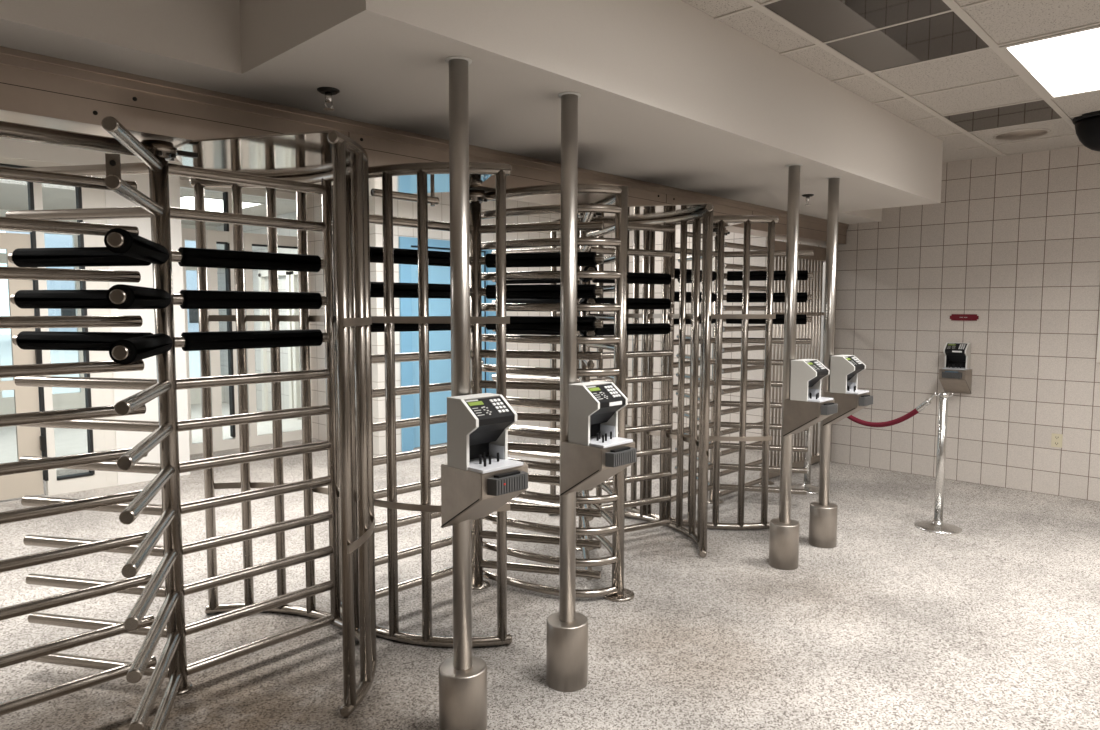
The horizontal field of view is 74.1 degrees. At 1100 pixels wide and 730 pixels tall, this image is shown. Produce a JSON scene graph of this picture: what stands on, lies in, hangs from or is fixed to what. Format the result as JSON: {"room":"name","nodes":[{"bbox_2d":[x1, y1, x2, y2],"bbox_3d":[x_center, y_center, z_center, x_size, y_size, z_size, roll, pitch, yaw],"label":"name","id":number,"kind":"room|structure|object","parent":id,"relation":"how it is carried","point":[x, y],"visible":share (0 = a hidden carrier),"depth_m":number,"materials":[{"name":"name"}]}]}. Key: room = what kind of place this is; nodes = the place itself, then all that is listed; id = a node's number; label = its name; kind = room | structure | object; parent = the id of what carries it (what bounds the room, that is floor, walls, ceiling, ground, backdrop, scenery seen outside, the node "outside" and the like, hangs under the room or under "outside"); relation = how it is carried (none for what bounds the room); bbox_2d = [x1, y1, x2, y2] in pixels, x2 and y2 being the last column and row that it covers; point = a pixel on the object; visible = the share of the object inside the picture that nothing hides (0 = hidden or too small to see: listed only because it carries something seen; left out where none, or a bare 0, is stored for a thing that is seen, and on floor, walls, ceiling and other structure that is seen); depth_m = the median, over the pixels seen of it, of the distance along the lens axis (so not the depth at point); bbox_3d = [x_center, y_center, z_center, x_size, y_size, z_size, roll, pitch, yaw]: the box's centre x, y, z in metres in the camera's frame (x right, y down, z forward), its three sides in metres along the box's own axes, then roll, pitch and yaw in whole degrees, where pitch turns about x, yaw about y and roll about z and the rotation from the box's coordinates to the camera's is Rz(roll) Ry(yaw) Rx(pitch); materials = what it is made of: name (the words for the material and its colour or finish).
{"room":"turnstile entrance lobby","nodes":[
{"label":"turnstile entrance lobby","id":0,"kind":"room"},
{"bbox_2d":[0,137,189,484],"bbox_3d":[-5.718,-0.297,5.337,0.150,3.140,5.720,4,6,44],"label":"wall","id":1,"kind":"structure","parent":0,"point":[124,439],"depth_m":7.03,"materials":[{"name":"white paint"}]},
{"bbox_2d":[0,156,117,495],"bbox_3d":[-5.901,-0.201,5.131,0.104,2.980,4.960,4,6,44],"label":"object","id":2,"kind":"structure","parent":1,"relation":"in","point":[97,440],"depth_m":6.71,"materials":[{"name":"white"}]},
{"bbox_2d":[0,232,44,500],"bbox_3d":[-4.830,0.028,6.224,0.090,2.320,0.792,4,6,44],"label":"door","id":3,"kind":"structure","parent":2,"relation":"attached to","point":[30,442],"depth_m":6.42,"materials":[{"name":"beige"}]},
{"bbox_2d":[216,211,301,418],"bbox_3d":[-4.359,-0.786,11.680,4.650,3.140,0.150,4,6,44],"label":"wall","id":4,"kind":"structure","parent":0,"point":[293,215],"depth_m":11.87,"materials":[{"name":"tile"}]},
{"bbox_2d":[0,209,221,414],"bbox_3d":[-9.557,-0.624,9.446,0.100,3.140,10.300,4,6,44],"label":"window","id":5,"kind":"structure","parent":4,"relation":"in","point":[72,400],"depth_m":11.50,"materials":[{"name":"white"}]},
{"bbox_2d":[258,270,300,418],"bbox_3d":[-3.923,-0.322,11.152,2.140,2.300,0.070,4,6,44],"label":"door","id":6,"kind":"structure","parent":4,"relation":"in","point":[291,276],"depth_m":11.18,"materials":[{"name":"white"}]},
{"bbox_2d":[307,193,372,440],"bbox_3d":[-2.544,-0.571,8.963,1.450,3.140,0.120,4,6,44],"label":"wall","id":7,"kind":"structure","parent":0,"point":[314,201],"depth_m":9.28,"materials":[{"name":"tile"}]},
{"bbox_2d":[180,179,311,454],"bbox_3d":[-3.802,-0.559,8.775,0.104,3.140,1.900,4,6,44],"label":"door","id":8,"kind":"structure","parent":7,"relation":"in","point":[213,237],"depth_m":8.73,"materials":[{"name":"white"}]},
{"bbox_2d":[369,192,560,454],"bbox_3d":[-0.862,-0.614,9.570,0.120,3.140,3.336,4,6,44],"label":"wall","id":9,"kind":"structure","parent":0,"point":[375,203],"depth_m":8.86,"materials":[{"name":"tile"}]},
{"bbox_2d":[399,236,495,451],"bbox_3d":[-1.269,-0.276,9.146,0.160,2.530,1.505,4,6,44],"label":"door","id":10,"kind":"structure","parent":9,"relation":"in","point":[439,370],"depth_m":8.93,"materials":[{"name":"blue"}]},
{"bbox_2d":[0,0,942,223],"bbox_3d":[-0.507,-1.479,3.841,2.180,0.525,10.956,4,6,44],"label":"soffit","id":11,"kind":"structure","parent":0,"point":[674,95],"depth_m":3.18,"materials":[{"name":"paint"}]},
{"bbox_2d":[317,87,339,110],"bbox_3d":[-0.932,-1.117,3.069,0.092,0.080,0.092,4,6,44],"label":"sprinkler","id":12,"kind":"object","parent":11,"relation":"attached to","point":[328,92],"visible":1,"depth_m":3.06,"materials":[{"name":"grey metal"}]},
{"bbox_2d":[0,46,848,245],"bbox_3d":[-0.671,-1.125,4.061,0.282,0.214,10.904,4,6,44],"label":"overhead beam","id":13,"kind":"structure","parent":11,"relation":"attached to","point":[39,90],"depth_m":3.10,"materials":[{"name":"metal"}]},
{"bbox_2d":[802,194,813,204],"bbox_3d":[2.071,-1.327,5.860,0.092,0.080,0.092,4,6,44],"label":"sprinkler","id":14,"kind":"object","parent":11,"relation":"attached to","point":[807,196],"visible":1,"depth_m":5.85,"materials":[{"name":"grey metal"}]},
{"bbox_2d":[0,366,1099,729],"bbox_3d":[-5.283,1.175,7.455,26.200,0.120,15.200,4,6,44],"label":"floor","id":15,"kind":"structure","parent":0,"point":[993,624],"depth_m":3.98,"materials":[{"name":"stone"}]},
{"bbox_2d":[0,121,156,715],"bbox_3d":[-2.297,0.306,2.501,0.170,2.393,1.763,4,6,44],"label":"barrier","id":16,"kind":"object","parent":15,"relation":"on","point":[9,130],"visible":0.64,"depth_m":2.86,"materials":[{"name":"silver metal"}]},
{"bbox_2d":[5,116,334,729],"bbox_3d":[-1.526,0.248,3.277,1.362,2.392,1.205,4,6,44],"label":"turnstile rotor","id":17,"kind":"object","parent":15,"relation":"on","point":[123,247],"visible":1,"depth_m":3.20,"materials":[{"name":"silver metal"}]},
{"bbox_2d":[175,130,376,716],"bbox_3d":[-1.323,0.227,3.504,1.513,2.395,0.775,4,6,44],"label":"cage","id":18,"kind":"object","parent":15,"relation":"on","point":[324,158],"visible":0.88,"depth_m":3.48,"materials":[{"name":"silver metal"}]},
{"bbox_2d":[332,162,511,646],"bbox_3d":[-0.780,0.184,4.063,1.513,2.395,0.775,4,6,44],"label":"cage","id":19,"kind":"object","parent":15,"relation":"on","point":[393,181],"visible":0.41,"depth_m":3.61,"materials":[{"name":"silver metal"}]},
{"bbox_2d":[439,56,527,729],"bbox_3d":[-0.268,0.182,2.734,0.382,2.613,0.233,4,6,44],"label":"post","id":20,"kind":"object","parent":15,"relation":"on","point":[466,495],"visible":0.99,"depth_m":2.74,"materials":[{"name":"silver metal"}]},
{"bbox_2d":[447,393,522,473],"bbox_3d":[-0.239,0.245,2.688,0.197,0.254,0.203,4,6,44],"label":"reader","id":21,"kind":"object","parent":20,"relation":"on","point":[478,425],"visible":1,"depth_m":2.66,"materials":[{"name":"white plastic"}]},
{"bbox_2d":[469,415,513,459],"bbox_3d":[-0.248,0.243,2.694,0.152,0.234,0.177,4,6,44],"label":"hood","id":22,"kind":"object","parent":21,"relation":"attached to","point":[488,434],"depth_m":2.71,"materials":[{"name":"black plastic"}]},
{"bbox_2d":[489,443,503,458],"bbox_3d":[-0.204,0.329,2.779,0.088,0.050,0.005,4,6,44],"label":"mirror","id":23,"kind":"object","parent":21,"relation":"on","point":[494,448],"depth_m":2.77,"materials":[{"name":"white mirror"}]},
{"bbox_2d":[369,189,603,598],"bbox_3d":[-0.567,0.173,4.273,1.363,2.392,1.193,4,6,44],"label":"turnstile rotor","id":24,"kind":"object","parent":15,"relation":"on","point":[476,197],"visible":0.48,"depth_m":4.24,"materials":[{"name":"silver metal"}]},
{"bbox_2d":[481,183,633,601],"bbox_3d":[0.115,0.159,4.429,0.923,2.398,0.829,-3,5,-33],"label":"barrier","id":25,"kind":"object","parent":15,"relation":"on","point":[603,197],"visible":0.62,"depth_m":4.22,"materials":[{"name":"silver metal"}]},
{"bbox_2d":[491,203,674,579],"bbox_3d":[0.232,0.099,5.251,1.310,2.392,1.322,4,6,44],"label":"turnstile rotor","id":26,"kind":"object","parent":15,"relation":"on","point":[632,277],"visible":0.3,"depth_m":5.30,"materials":[{"name":"silver metal"}]},
{"bbox_2d":[546,92,636,691],"bbox_3d":[0.175,0.147,3.192,0.380,2.613,0.263,4,6,44],"label":"post","id":27,"kind":"object","parent":15,"relation":"on","point":[582,467],"visible":0.99,"depth_m":3.19,"materials":[{"name":"silver metal"}]},
{"bbox_2d":[569,381,632,447],"bbox_3d":[0.221,0.209,3.161,0.197,0.254,0.203,4,6,44],"label":"reader","id":28,"kind":"object","parent":27,"relation":"on","point":[594,406],"visible":1,"depth_m":3.13,"materials":[{"name":"white plastic"}]},
{"bbox_2d":[600,424,614,436],"bbox_3d":[0.256,0.293,3.252,0.088,0.050,0.005,4,6,44],"label":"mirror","id":29,"kind":"object","parent":28,"relation":"on","point":[604,428],"depth_m":3.25,"materials":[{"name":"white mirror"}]},
{"bbox_2d":[590,399,624,436],"bbox_3d":[0.213,0.207,3.166,0.154,0.234,0.177,4,6,44],"label":"hood","id":30,"kind":"object","parent":28,"relation":"attached to","point":[603,412],"depth_m":3.18,"materials":[{"name":"black"}]},
{"bbox_2d":[548,203,713,557],"bbox_3d":[0.575,0.079,5.457,1.513,2.395,0.775,4,6,44],"label":"cage","id":31,"kind":"object","parent":15,"relation":"on","point":[668,214],"visible":0.57,"depth_m":5.38,"materials":[{"name":"silver metal"}]},
{"bbox_2d":[625,215,778,529],"bbox_3d":[1.118,0.037,6.017,1.513,2.395,0.775,4,6,44],"label":"cage","id":32,"kind":"object","parent":15,"relation":"on","point":[720,221],"visible":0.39,"depth_m":5.57,"materials":[{"name":"silver metal"}]},
{"bbox_2d":[659,227,813,503],"bbox_3d":[1.331,0.025,6.227,1.363,2.392,1.193,4,6,44],"label":"turnstile rotor","id":33,"kind":"object","parent":15,"relation":"on","point":[802,274],"visible":0.41,"depth_m":6.24,"materials":[{"name":"silver metal"}]},
{"bbox_2d":[719,236,774,496],"bbox_3d":[1.839,-0.015,6.760,0.170,2.393,0.925,4,6,44],"label":"barrier","id":34,"kind":"object","parent":15,"relation":"on","point":[727,244],"visible":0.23,"depth_m":6.61,"materials":[{"name":"silver metal"}]},
{"bbox_2d":[760,240,825,478],"bbox_3d":[2.589,-0.072,7.602,0.066,2.340,1.400,4,6,44],"label":"fence","id":35,"kind":"object","parent":15,"relation":"on","point":[815,310],"visible":0.34,"depth_m":7.67,"materials":[{"name":"silver metal"}]},
{"bbox_2d":[769,164,837,569],"bbox_3d":[1.645,0.034,4.704,0.380,2.613,0.245,4,6,44],"label":"post","id":36,"kind":"object","parent":15,"relation":"on","point":[797,416],"visible":0.99,"depth_m":4.71,"materials":[{"name":"silver metal"}]},
{"bbox_2d":[790,359,832,402],"bbox_3d":[1.677,0.096,4.660,0.197,0.254,0.203,4,6,44],"label":"reader","id":37,"kind":"object","parent":36,"relation":"on","point":[806,374],"visible":1,"depth_m":4.63,"materials":[{"name":"white plastic"}]},
{"bbox_2d":[808,388,818,396],"bbox_3d":[1.712,0.180,4.752,0.088,0.050,0.005,4,6,44],"label":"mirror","id":38,"kind":"object","parent":37,"relation":"on","point":[810,390],"depth_m":4.75,"materials":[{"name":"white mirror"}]},
{"bbox_2d":[808,371,827,386],"bbox_3d":[1.668,0.094,4.666,0.152,0.234,0.177,4,6,44],"label":"hood","id":39,"kind":"object","parent":37,"relation":"attached to","point":[814,377],"depth_m":4.63,"materials":[{"name":"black plastic"}]},
{"bbox_2d":[791,426,818,493],"bbox_3d":[2.428,0.645,6.849,0.330,1.066,0.330,4,6,44],"label":"stanchion","id":40,"kind":"object","parent":15,"relation":"on","point":[811,489],"visible":0.42,"depth_m":6.84,"materials":[{"name":"silver metal"}]},
{"bbox_2d":[809,177,872,547],"bbox_3d":[2.064,0.001,5.136,0.380,2.613,0.237,4,6,44],"label":"post","id":41,"kind":"object","parent":15,"relation":"on","point":[823,513],"visible":1,"depth_m":5.14,"materials":[{"name":"silver metal"}]},
{"bbox_2d":[830,355,868,394],"bbox_3d":[2.095,0.064,5.091,0.197,0.254,0.203,4,6,44],"label":"reader","id":42,"kind":"object","parent":41,"relation":"on","point":[844,369],"visible":1,"depth_m":5.05,"materials":[{"name":"white plastic"}]},
{"bbox_2d":[847,382,855,389],"bbox_3d":[2.130,0.147,5.182,0.088,0.050,0.005,4,6,44],"label":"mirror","id":43,"kind":"object","parent":42,"relation":"on","point":[851,384],"depth_m":5.17,"materials":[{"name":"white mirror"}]},
{"bbox_2d":[847,365,864,380],"bbox_3d":[2.086,0.062,5.097,0.152,0.234,0.177,4,6,44],"label":"hood","id":44,"kind":"object","parent":42,"relation":"attached to","point":[852,370],"depth_m":5.06,"materials":[{"name":"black plastic"}]},
{"bbox_2d":[914,392,961,533],"bbox_3d":[3.027,0.740,5.646,0.330,1.066,0.330,4,6,44],"label":"stanchion","id":45,"kind":"object","parent":15,"relation":"on","point":[937,525],"visible":1,"depth_m":5.62,"materials":[{"name":"silver metal"}]},
{"bbox_2d":[821,386,936,426],"bbox_3d":[2.729,0.352,6.221,0.047,0.350,1.224,-2,5,-26],"label":"rope","id":46,"kind":"object","parent":45,"relation":"hanging from","point":[927,402],"visible":0.68,"depth_m":5.98,"materials":[{"name":"red fabric"}]},
{"bbox_2d":[0,0,1099,226],"bbox_3d":[-2.259,-1.832,4.290,17.800,0.100,15.200,4,6,44],"label":"ceiling","id":47,"kind":"structure","parent":0,"point":[1003,20],"depth_m":4.64,"materials":[{"name":"tile"}]},
{"bbox_2d":[180,195,194,208],"bbox_3d":[-4.920,-2.220,9.931,1.338,0.012,0.562,4,6,44],"label":"recessed light","id":48,"kind":"object","parent":47,"relation":"in","point":[187,201],"depth_m":9.87,"materials":[{"name":"grey"}]},
{"bbox_2d":[205,197,222,211],"bbox_3d":[-4.691,-2.239,10.177,1.360,0.012,0.715,4,6,44],"label":"recessed light","id":49,"kind":"object","parent":47,"relation":"in","point":[211,204],"depth_m":10.15,"materials":[{"name":"grey"}]},
{"bbox_2d":[242,201,264,208],"bbox_3d":[-4.264,-2.237,10.167,0.740,0.012,0.326,4,6,44],"label":"recessed light","id":50,"kind":"object","parent":47,"relation":"in","point":[245,204],"depth_m":10.14,"materials":[{"name":"grey"}]},
{"bbox_2d":[764,0,950,41],"bbox_3d":[1.470,-1.710,3.476,0.632,0.008,0.668,4,6,44],"label":"mirror panel","id":51,"kind":"object","parent":47,"relation":"attached to","point":[825,20],"visible":1,"depth_m":3.54,"materials":[{"name":"grey"}]},
{"bbox_2d":[714,0,1099,159],"bbox_3d":[2.122,-1.540,1.295,6.880,0.019,10.934,4,6,44],"label":"ceiling grid","id":52,"kind":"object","parent":47,"relation":"attached to","point":[953,5],"depth_m":4.22,"materials":[{"name":"grey metal"}]},
{"bbox_2d":[827,11,988,71],"bbox_3d":[1.950,-1.747,3.971,0.632,0.008,0.668,4,6,44],"label":"mirror panel","id":53,"kind":"object","parent":47,"relation":"attached to","point":[946,34],"visible":1,"depth_m":3.95,"materials":[{"name":"grey"}]},
{"bbox_2d":[944,100,1061,131],"bbox_3d":[3.390,-1.859,5.453,0.632,0.008,0.668,4,6,44],"label":"mirror panel","id":54,"kind":"object","parent":47,"relation":"attached to","point":[1036,111],"visible":0.93,"depth_m":5.44,"materials":[{"name":"grey"}]},
{"bbox_2d":[993,128,1050,139],"bbox_3d":[3.880,-1.896,6.001,0.400,0.010,0.400,4,6,44],"label":"ceiling speaker","id":55,"kind":"object","parent":47,"relation":"attached to","point":[1019,134],"visible":1,"depth_m":5.97,"materials":[{"name":"grey"}]},
{"bbox_2d":[999,25,1099,98],"bbox_3d":[3.158,-1.761,4.255,0.640,0.012,1.360,4,6,44],"label":"recessed light","id":56,"kind":"object","parent":47,"relation":"in","point":[1064,64],"visible":1,"depth_m":4.21,"materials":[{"name":"white"}]},
{"bbox_2d":[1072,110,1099,151],"bbox_3d":[4.137,-1.726,5.429,0.410,0.260,0.410,4,6,44],"label":"dome","id":57,"kind":"object","parent":47,"relation":"attached to","point":[1087,125],"visible":1,"depth_m":5.39,"materials":[{"name":"black plastic"}]},
{"bbox_2d":[590,146,1099,501],"bbox_3d":[4.491,-0.523,6.880,11.550,3.400,0.250,4,6,44],"label":"wall","id":58,"kind":"structure","parent":0,"point":[1012,242],"depth_m":7.07,"materials":[{"name":"tile"}]},
{"bbox_2d":[939,369,971,393],"bbox_3d":[3.941,0.163,7.101,0.233,0.245,0.274,4,6,44],"label":"wall bracket","id":59,"kind":"object","parent":58,"relation":"attached to","point":[952,381],"visible":0.95,"depth_m":7.06,"materials":[{"name":"metal"}]},
{"bbox_2d":[942,342,970,369],"bbox_3d":[3.962,-0.088,7.100,0.203,0.254,0.197,4,6,44],"label":"reader","id":60,"kind":"object","parent":59,"relation":"on","point":[957,355],"visible":1,"depth_m":7.09,"materials":[{"name":"white"}]},
{"bbox_2d":[945,350,965,367],"bbox_3d":[3.967,-0.090,7.108,0.177,0.234,0.154,4,6,44],"label":"hood","id":61,"kind":"object","parent":60,"relation":"attached to","point":[953,358],"depth_m":7.12,"materials":[{"name":"black plastic"}]},
{"bbox_2d":[950,314,978,320],"bbox_3d":[4.051,-0.466,7.131,0.252,0.062,0.009,4,6,44],"label":"wall sign","id":62,"kind":"object","parent":58,"relation":"attached to","point":[960,317],"visible":1,"depth_m":7.12,"materials":[{"name":"red"}]},
{"bbox_2d":[1051,433,1062,447],"bbox_3d":[4.629,0.690,6.657,0.084,0.124,0.009,4,6,44],"label":"power outlet","id":63,"kind":"object","parent":58,"relation":"attached to","point":[1056,439],"visible":1,"depth_m":6.65,"materials":[{"name":"beige plastic"}]},
{"bbox_2d":[1097,312,1099,361],"bbox_3d":[5.115,-0.441,6.091,0.840,0.880,0.022,4,6,44],"label":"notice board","id":64,"kind":"object","parent":58,"relation":"attached to","point":[1098,345],"visible":1,"depth_m":6.39,"materials":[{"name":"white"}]},
{"label":"outside","id":65,"kind":"structure","parent":0,"visible":0},
{"bbox_2d":[0,334,199,366],"bbox_3d":[-29.453,-0.379,28.582,38.000,0.200,80.000,4,6,44],"label":"ground","id":66,"kind":"structure","parent":65,"point":[57,356],"depth_m":27.33,"materials":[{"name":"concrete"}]},
{"bbox_2d":[6,231,198,331],"bbox_3d":[-19.773,-4.703,42.588,8.600,6.300,18.600,4,6,44],"label":"building","id":67,"kind":"structure","parent":66,"relation":"on","point":[51,240],"depth_m":34.05,"materials":[{"name":"grey"}]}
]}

